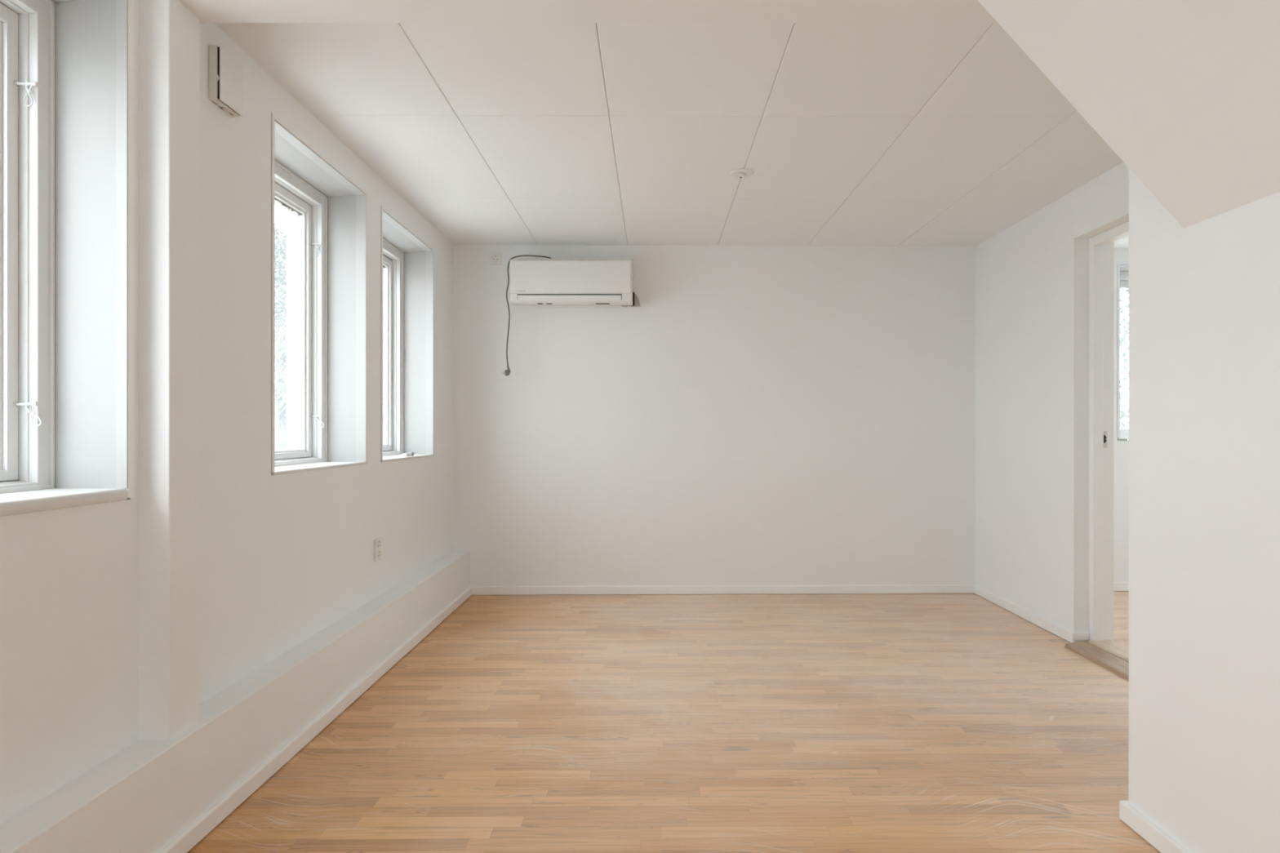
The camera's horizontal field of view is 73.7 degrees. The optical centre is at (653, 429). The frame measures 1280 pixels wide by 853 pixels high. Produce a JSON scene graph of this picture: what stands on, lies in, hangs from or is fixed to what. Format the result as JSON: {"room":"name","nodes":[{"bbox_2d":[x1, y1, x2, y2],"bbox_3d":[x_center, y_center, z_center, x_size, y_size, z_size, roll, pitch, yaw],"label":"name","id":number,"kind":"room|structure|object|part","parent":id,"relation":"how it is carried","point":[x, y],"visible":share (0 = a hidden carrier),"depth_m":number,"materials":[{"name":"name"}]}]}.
{"room":"empty room","nodes":[
{"label":"empty room","id":0,"kind":"room"},
{"bbox_2d":[0,0,453,823],"bbox_3d":[-1.475,-0.067,0.125,0.290,2.427,11.650,0,0,0],"label":"wall","id":1,"kind":"structure","parent":0,"point":[283,558],"depth_m":2.67,"materials":[{"name":"white paint"}]},
{"bbox_2d":[0,0,134,516],"bbox_3d":[-1.488,-0.467,1.667,0.334,1.288,1.003,0,0,0],"label":"window","id":2,"kind":"structure","parent":1,"relation":"in","point":[67,67],"depth_m":2.14,"materials":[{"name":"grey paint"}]},
{"bbox_3d":[-1.573,-0.447,1.667,0.038,1.140,0.841,0,0,0],"label":"sash","id":3,"kind":"part","parent":2,"relation":"part of","materials":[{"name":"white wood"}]},
{"bbox_3d":[-1.561,-0.462,1.667,0.114,1.222,0.954,0,0,0],"label":"frame","id":4,"kind":"part","parent":2,"relation":"part of","materials":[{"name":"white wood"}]},
{"bbox_3d":[-1.476,0.162,1.666,0.308,0.030,0.956,0,0,0],"label":"sill","id":5,"kind":"part","parent":2,"relation":"part of","materials":[{"name":"white wood"}]},
{"bbox_2d":[138,0,199,740],"bbox_3d":[-1.300,-0.164,2.276,0.100,1.952,0.147,0,0,0],"label":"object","id":6,"kind":"structure","parent":1,"relation":"attached to","point":[169,32],"depth_m":2.20,"materials":[{"name":"white paint"}]},
{"bbox_2d":[208,44,243,116],"bbox_3d":[-1.312,-1.067,2.618,0.037,0.165,0.145,0,0,0],"label":"air vent","id":7,"kind":"object","parent":1,"relation":"in","point":[225,71],"visible":1,"depth_m":2.58,"materials":[{"name":"white plastic"}]},
{"bbox_2d":[0,551,470,852],"bbox_3d":[-1.286,0.960,0.020,0.128,0.315,11.340,0,0,0],"label":"wall ledge","id":8,"kind":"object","parent":1,"relation":"attached to","point":[142,797],"depth_m":2.44,"materials":[{"name":"white paint"}]},
{"bbox_2d":[156,586,471,852],"bbox_3d":[-1.215,1.067,0.034,0.018,0.055,11.268,0,0,0],"label":"baseboard","id":9,"kind":"structure","parent":8,"relation":"attached to","point":[208,820],"depth_m":2.82,"materials":[{"name":"white paint"}]},
{"bbox_2d":[271,113,367,475],"bbox_3d":[-1.490,-0.471,3.457,0.330,1.260,0.980,0,0,0],"label":"window","id":10,"kind":"structure","parent":1,"relation":"in","point":[326,209],"depth_m":3.88,"materials":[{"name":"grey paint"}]},
{"bbox_3d":[-1.629,-0.443,3.457,0.053,1.160,0.851,0,0,0],"label":"frame","id":11,"kind":"part","parent":10,"relation":"part of","materials":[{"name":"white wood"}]},
{"bbox_3d":[-1.573,-0.447,3.457,0.038,1.140,0.838,0,0,0],"label":"sash","id":12,"kind":"part","parent":10,"relation":"part of","materials":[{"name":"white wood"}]},
{"bbox_3d":[-1.561,-0.462,3.457,0.114,1.222,0.951,0,0,0],"label":"frame","id":13,"kind":"part","parent":10,"relation":"part of","materials":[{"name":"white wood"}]},
{"bbox_3d":[-1.478,0.153,3.457,0.304,0.012,0.955,0,0,0],"label":"sill","id":14,"kind":"part","parent":10,"relation":"part of","materials":[{"name":"white wood"}]},
{"bbox_2d":[373,537,381,561],"bbox_3d":[-1.322,0.574,4.083,0.016,0.104,0.070,0,0,0],"label":"wall socket","id":15,"kind":"object","parent":1,"relation":"attached to","point":[377,543],"visible":1,"depth_m":4.06,"materials":[{"name":"white plastic"}]},
{"bbox_2d":[381,205,434,462],"bbox_3d":[-1.490,-0.467,4.651,0.330,1.252,0.984,0,0,0],"label":"window","id":16,"kind":"structure","parent":1,"relation":"in","point":[407,260],"depth_m":5.13,"materials":[{"name":"grey paint"}]},
{"bbox_3d":[-1.629,-0.439,4.651,0.053,1.152,0.855,0,0,0],"label":"frame","id":17,"kind":"part","parent":16,"relation":"part of","materials":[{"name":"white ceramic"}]},
{"bbox_3d":[-1.573,-0.441,4.651,0.038,1.127,0.833,0,0,0],"label":"sash","id":18,"kind":"part","parent":16,"relation":"part of","materials":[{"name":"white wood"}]},
{"bbox_3d":[-1.561,-0.458,4.651,0.114,1.214,0.955,0,0,0],"label":"frame","id":19,"kind":"part","parent":16,"relation":"part of","materials":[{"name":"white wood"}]},
{"bbox_2d":[402,452,413,456],"bbox_3d":[-1.371,0.137,4.763,0.025,0.020,0.145,0,0,0],"label":"stick","id":20,"kind":"object","parent":16,"relation":"on","point":[409,454],"visible":1,"depth_m":4.73,"materials":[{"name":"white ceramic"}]},
{"bbox_3d":[-1.478,0.153,4.651,0.304,0.012,0.959,0,0,0],"label":"sill","id":21,"kind":"part","parent":16,"relation":"part of","materials":[{"name":"white wood"}]},
{"bbox_2d":[178,0,997,22],"bbox_3d":[-0.003,-1.195,2.261,2.695,0.130,0.222,0,0,0],"label":"ceiling beam","id":22,"kind":"structure","parent":1,"relation":"attached to","point":[207,11],"depth_m":2.30,"materials":[{"name":"white paint"}]},
{"bbox_2d":[214,22,1128,248],"bbox_3d":[1.750,-1.330,0.125,6.700,0.200,11.650,0,0,0],"label":"ceiling","id":23,"kind":"structure","parent":0,"point":[849,134],"depth_m":3.47,"materials":[{"name":"white paint"}]},
{"bbox_2d":[730,168,753,177],"bbox_3d":[0.420,-1.216,4.068,0.110,0.029,0.110,0,0,0],"label":"ceiling rose","id":24,"kind":"object","parent":23,"relation":"attached to","point":[743,172],"visible":1,"depth_m":4.04,"materials":[{"name":"white plastic"}]},
{"bbox_2d":[187,591,1159,852],"bbox_3d":[1.750,1.197,0.125,6.700,0.200,11.650,0,0,0],"label":"floor","id":25,"kind":"structure","parent":0,"point":[831,722],"depth_m":3.04,"materials":[{"name":"brown wood"}]},
{"bbox_2d":[1064,640,1128,680],"bbox_3d":[2.140,1.088,3.877,0.130,0.018,0.975,0,0,0],"label":"threshold","id":26,"kind":"object","parent":25,"relation":"on","point":[1112,663],"visible":0.52,"depth_m":4.05,"materials":[{"name":"brown wood"}]},
{"bbox_2d":[453,244,975,595],"bbox_3d":[0.482,-0.067,5.806,3.725,2.427,0.288,0,0,0],"label":"wall","id":27,"kind":"structure","parent":0,"point":[763,415],"depth_m":5.69,"materials":[{"name":"white paint"}]},
{"bbox_2d":[489,252,501,265],"bbox_3d":[-1.052,-1.137,5.666,0.080,0.082,0.012,0,0,0],"label":"wall socket","id":28,"kind":"object","parent":27,"relation":"attached to","point":[495,257],"visible":1,"depth_m":5.66,"materials":[{"name":"white plastic"}]},
{"bbox_2d":[502,254,634,375],"bbox_3d":[-0.553,-0.739,5.569,0.850,0.782,0.208,0,0,0],"label":"air conditioner","id":29,"kind":"object","parent":27,"relation":"attached to","point":[531,282],"visible":1,"depth_m":5.47,"materials":[{"name":"white plastic"}]},
{"bbox_3d":[-0.802,-0.771,5.512,0.300,0.718,0.085,0,0,-20],"label":"power cord","id":30,"kind":"part","parent":29,"relation":"part of","materials":[{"name":"grey plastic"}]},
{"bbox_3d":[-0.536,-0.982,5.475,0.774,0.214,0.018,0,0,0],"label":"panel","id":31,"kind":"part","parent":29,"relation":"part of","materials":[{"name":"white plastic"}]},
{"bbox_2d":[621,293,640,306],"bbox_3d":[-0.153,-0.873,5.687,0.129,0.111,0.012,0,0,0],"label":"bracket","id":32,"kind":"structure","parent":27,"relation":"attached to","point":[637,304],"depth_m":5.68,"materials":[{"name":"grey paint"}]},
{"bbox_2d":[471,584,973,595],"bbox_3d":[0.468,1.067,5.689,3.348,0.055,0.013,0,0,-1],"label":"baseboard","id":33,"kind":"structure","parent":27,"relation":"attached to","point":[926,588],"depth_m":5.68,"materials":[{"name":"white paint"}]},
{"bbox_2d":[975,161,1128,642],"bbox_3d":[2.250,-0.042,0.050,0.190,2.477,11.500,0,0,0],"label":"wall","id":34,"kind":"structure","parent":0,"point":[1032,277],"depth_m":4.80,"materials":[{"name":"white paint"}]},
{"bbox_2d":[973,584,1088,643],"bbox_3d":[2.184,1.067,5.045,0.087,0.055,1.358,0,0,0],"label":"baseboard","id":35,"kind":"structure","parent":34,"relation":"attached to","point":[1066,634],"depth_m":4.82,"materials":[{"name":"white paint"}]},
{"bbox_2d":[1088,221,1128,662],"bbox_3d":[2.275,0.058,3.899,0.135,2.078,0.958,0,0,0],"label":"door frame","id":36,"kind":"structure","parent":34,"relation":"in","point":[1101,246],"depth_m":4.34,"materials":[{"name":"white paint"}]},
{"bbox_3d":[2.296,0.050,4.343,0.023,0.085,0.002,0,0,0],"label":"strike plate","id":37,"kind":"part","parent":36,"relation":"part of","materials":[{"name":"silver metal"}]},
{"bbox_2d":[1114,248,1128,582],"bbox_3d":[3.658,-0.067,5.945,2.685,2.427,0.290,0,0,0],"label":"wall","id":38,"kind":"structure","parent":0,"point":[1121,255],"depth_m":5.80,"materials":[{"name":"white paint"}]},
{"bbox_2d":[1114,582,1128,591],"bbox_3d":[3.623,1.067,5.799,2.555,0.056,0.022,0,0,0],"label":"baseboard","id":39,"kind":"structure","parent":38,"relation":"attached to","point":[1117,586],"depth_m":5.79,"materials":[{"name":"white paint"}]},
{"bbox_2d":[1117,262,1128,439],"bbox_3d":[3.656,-0.536,5.960,1.012,1.200,0.330,0,0,0],"label":"window","id":40,"kind":"structure","parent":38,"relation":"in","point":[1122,268],"depth_m":5.79,"materials":[{"name":"grey paint"}]},
{"bbox_3d":[3.656,-0.512,6.043,0.874,1.084,0.038,0,0,0],"label":"sash","id":41,"kind":"part","parent":40,"relation":"part of","materials":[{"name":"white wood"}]},
{"bbox_2d":[977,0,1279,227],"bbox_3d":[1.006,-0.864,-1.757,0.699,0.762,7.786,0,0,0],"label":"ceiling","id":42,"kind":"structure","parent":0,"point":[1185,93],"depth_m":1.87,"materials":[{"name":"white paint"}]},
{"bbox_2d":[1128,168,1279,852],"bbox_3d":[1.750,-0.067,-1.657,0.850,2.427,8.085,0,0,0],"label":"wall partition","id":43,"kind":"structure","parent":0,"point":[1204,296],"depth_m":2.06,"materials":[{"name":"white paint"}]},
{"bbox_2d":[1119,800,1191,852],"bbox_3d":[1.604,1.068,-1.599,0.592,0.052,8.001,0,0,0],"label":"baseboard","id":44,"kind":"structure","parent":43,"relation":"attached to","point":[1151,833],"depth_m":2.26,"materials":[{"name":"white paint"}]},
{"label":"outside","id":45,"kind":"structure","parent":0,"visible":0},
{"bbox_3d":[0.000,1.697,30.000,180.000,0.300,180.000,0,0,0],"label":"ground","id":46,"kind":"structure","parent":45,"visible":0},
{"bbox_2d":[274,222,286,450],"bbox_3d":[-11.111,-2.403,25.776,3.418,7.916,4.244,0,0,-31],"label":"tree","id":47,"kind":"object","parent":46,"relation":"on","point":[280,254],"visible":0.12,"depth_m":25.29,"materials":[{"name":"grey plant"}]},
{"bbox_2d":[279,439,286,450],"bbox_3d":[-11.846,0.807,30.500,4.291,1.480,1.800,0,0,0],"label":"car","id":48,"kind":"object","parent":46,"relation":"on","point":[282,446],"visible":0.02,"depth_m":29.78,"materials":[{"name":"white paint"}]},
{"bbox_2d":[1117,288,1128,439],"bbox_3d":[7.003,-1.597,14.311,5.930,6.947,5.336,0,0,0],"label":"tree","id":49,"kind":"object","parent":46,"relation":"on","point":[1122,414],"visible":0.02,"depth_m":12.97,"materials":[{"name":"grey plant"}]}
]}

